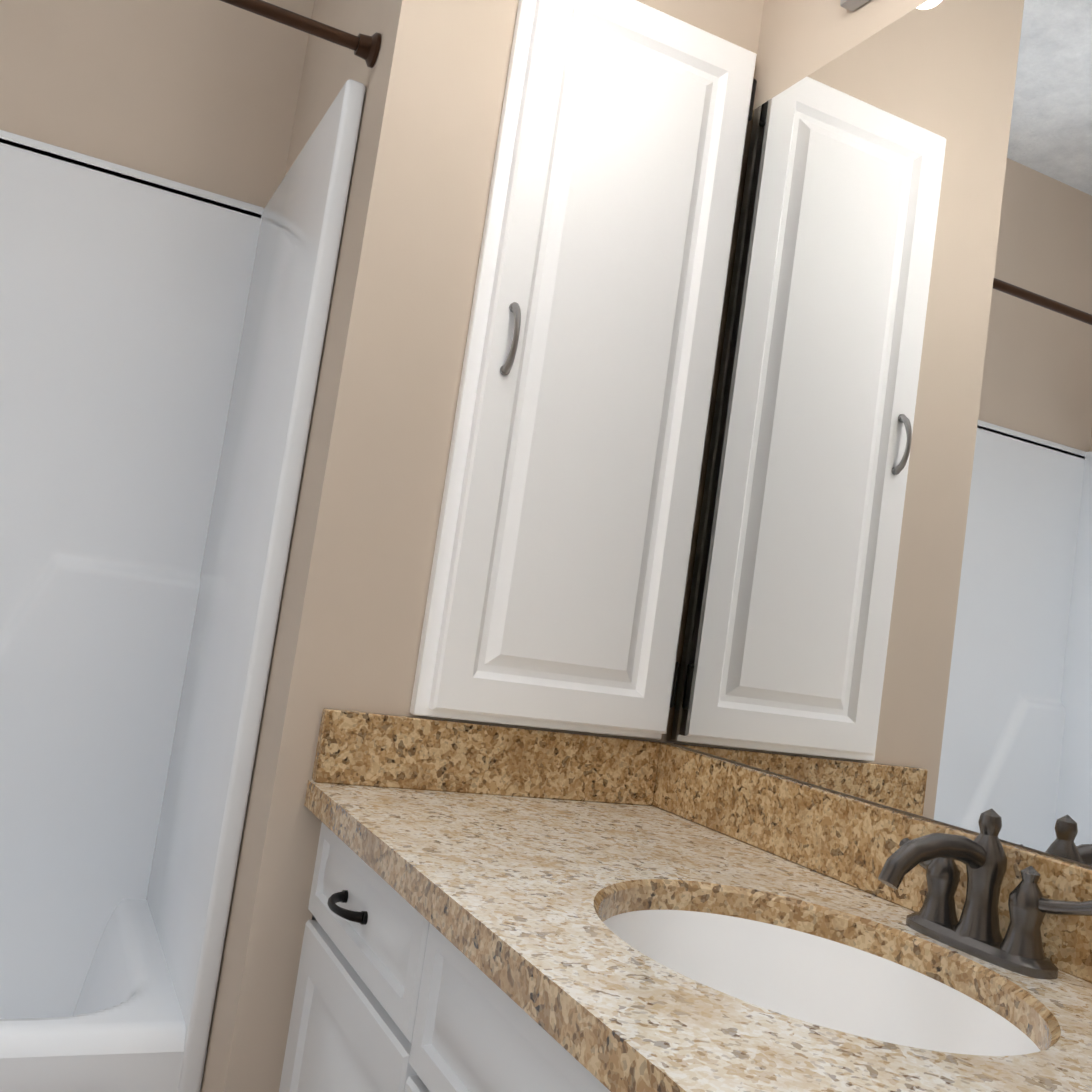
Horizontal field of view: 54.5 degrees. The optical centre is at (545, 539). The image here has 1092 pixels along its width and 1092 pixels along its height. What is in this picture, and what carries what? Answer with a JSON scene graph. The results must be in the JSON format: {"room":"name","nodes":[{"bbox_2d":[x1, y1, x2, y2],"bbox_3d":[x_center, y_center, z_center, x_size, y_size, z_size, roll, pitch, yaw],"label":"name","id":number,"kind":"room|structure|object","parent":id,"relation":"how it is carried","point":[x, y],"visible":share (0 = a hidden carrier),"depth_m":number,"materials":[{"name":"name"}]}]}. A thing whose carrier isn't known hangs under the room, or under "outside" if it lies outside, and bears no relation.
{"room":"bathroom","nodes":[
{"label":"bathroom","id":0,"kind":"room"},
{"bbox_2d":[0,0,314,207],"bbox_3d":[-1.338,-0.326,1.980,1.490,2.655,0.120,11,-5,-25],"label":"wall","id":1,"kind":"structure","parent":0,"point":[202,94],"depth_m":2.19,"materials":[{"name":"beige paint"}]},
{"bbox_2d":[200,0,763,1091],"bbox_3d":[-0.168,-0.148,2.076,0.735,2.655,0.950,11,-5,-25],"label":"wall","id":2,"kind":"structure","parent":0,"point":[362,546],"depth_m":1.53,"materials":[{"name":"beige paint"}]},
{"bbox_2d":[312,708,662,803],"bbox_3d":[-0.070,0.327,1.575,0.544,0.100,0.020,11,-5,-25],"label":"backsplash","id":3,"kind":"structure","parent":2,"relation":"attached to","point":[354,747],"depth_m":1.55,"materials":[{"name":"brown stone"}]},
{"bbox_2d":[410,0,756,739],"bbox_3d":[0.089,-0.285,1.635,0.425,1.156,0.068,11,-5,-25],"label":"upper cabinet","id":4,"kind":"object","parent":2,"relation":"attached to","point":[558,578],"visible":1,"depth_m":1.62,"materials":[{"name":"white paint"}]},
{"bbox_2d":[840,0,869,10],"bbox_3d":[0.597,-0.849,1.174,0.124,0.090,0.870,11,-5,-25],"label":"vanity light bar","id":5,"kind":"object","parent":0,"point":[851,5],"visible":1,"depth_m":1.57,"materials":[{"name":"silver metal"}]},
{"bbox_3d":[-0.438,1.041,0.420,2.225,0.050,3.670,11,-5,-25],"label":"floor","id":6,"kind":"structure","parent":0,"visible":0},
{"bbox_2d":[0,79,364,1091],"bbox_3d":[-1.158,0.020,1.607,1.366,1.960,0.694,11,-5,-25],"label":"bathtub","id":7,"kind":"object","parent":6,"relation":"on","point":[160,347],"visible":1,"depth_m":2.05,"materials":[{"name":"white plastic"}]},
{"bbox_2d":[279,796,634,1091],"bbox_3d":[0.167,0.768,0.908,0.580,0.745,1.416,11,-5,-25],"label":"bathroom vanity","id":8,"kind":"object","parent":6,"relation":"on","point":[388,996],"depth_m":1.09,"materials":[{"name":"white paint"}]},
{"bbox_2d":[306,780,1091,1091],"bbox_3d":[0.228,0.384,0.943,0.568,0.035,1.416,11,-5,-25],"label":"countertop","id":9,"kind":"structure","parent":8,"relation":"on","point":[531,881],"depth_m":0.97,"materials":[{"name":"beige stone"}]},
{"bbox_2d":[607,904,1046,1039],"bbox_3d":[0.217,0.469,0.948,0.344,0.159,0.444,11,-5,-25],"label":"sink","id":10,"kind":"object","parent":9,"relation":"in","point":[831,982],"depth_m":1.11,"materials":[{"name":"white ceramic"}]},
{"bbox_2d":[655,742,1091,979],"bbox_3d":[0.482,0.363,1.065,0.020,0.100,1.416,11,-5,-25],"label":"backsplash","id":11,"kind":"structure","parent":9,"relation":"on","point":[824,830],"depth_m":1.39,"materials":[{"name":"brown stone"}]},
{"bbox_2d":[664,0,1091,867],"bbox_3d":[0.640,-0.117,1.082,0.126,2.655,1.540,11,-5,-25],"label":"mirror","id":12,"kind":"object","parent":11,"relation":"on","point":[888,594],"depth_m":1.34,"materials":[{"name":"clear glass"}]},
{"bbox_2d":[867,808,1091,975],"bbox_3d":[0.388,0.327,1.032,0.163,0.138,0.242,11,-5,-25],"label":"faucet","id":13,"kind":"object","parent":9,"relation":"on","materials":[{"name":"black metal"}]},
{"bbox_3d":[-1.412,-0.458,0.567,0.120,2.655,2.370,11,-5,-25],"label":"wall","id":14,"kind":"structure","parent":0,"visible":0},
{"bbox_2d":[220,0,380,67],"bbox_3d":[-0.873,-0.871,1.356,1.368,0.052,0.052,11,-5,-25],"label":"shower curtain rod","id":15,"kind":"object","parent":14,"relation":"attached to","point":[366,48],"visible":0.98,"depth_m":1.60,"materials":[{"name":"brown metal"}]}
]}

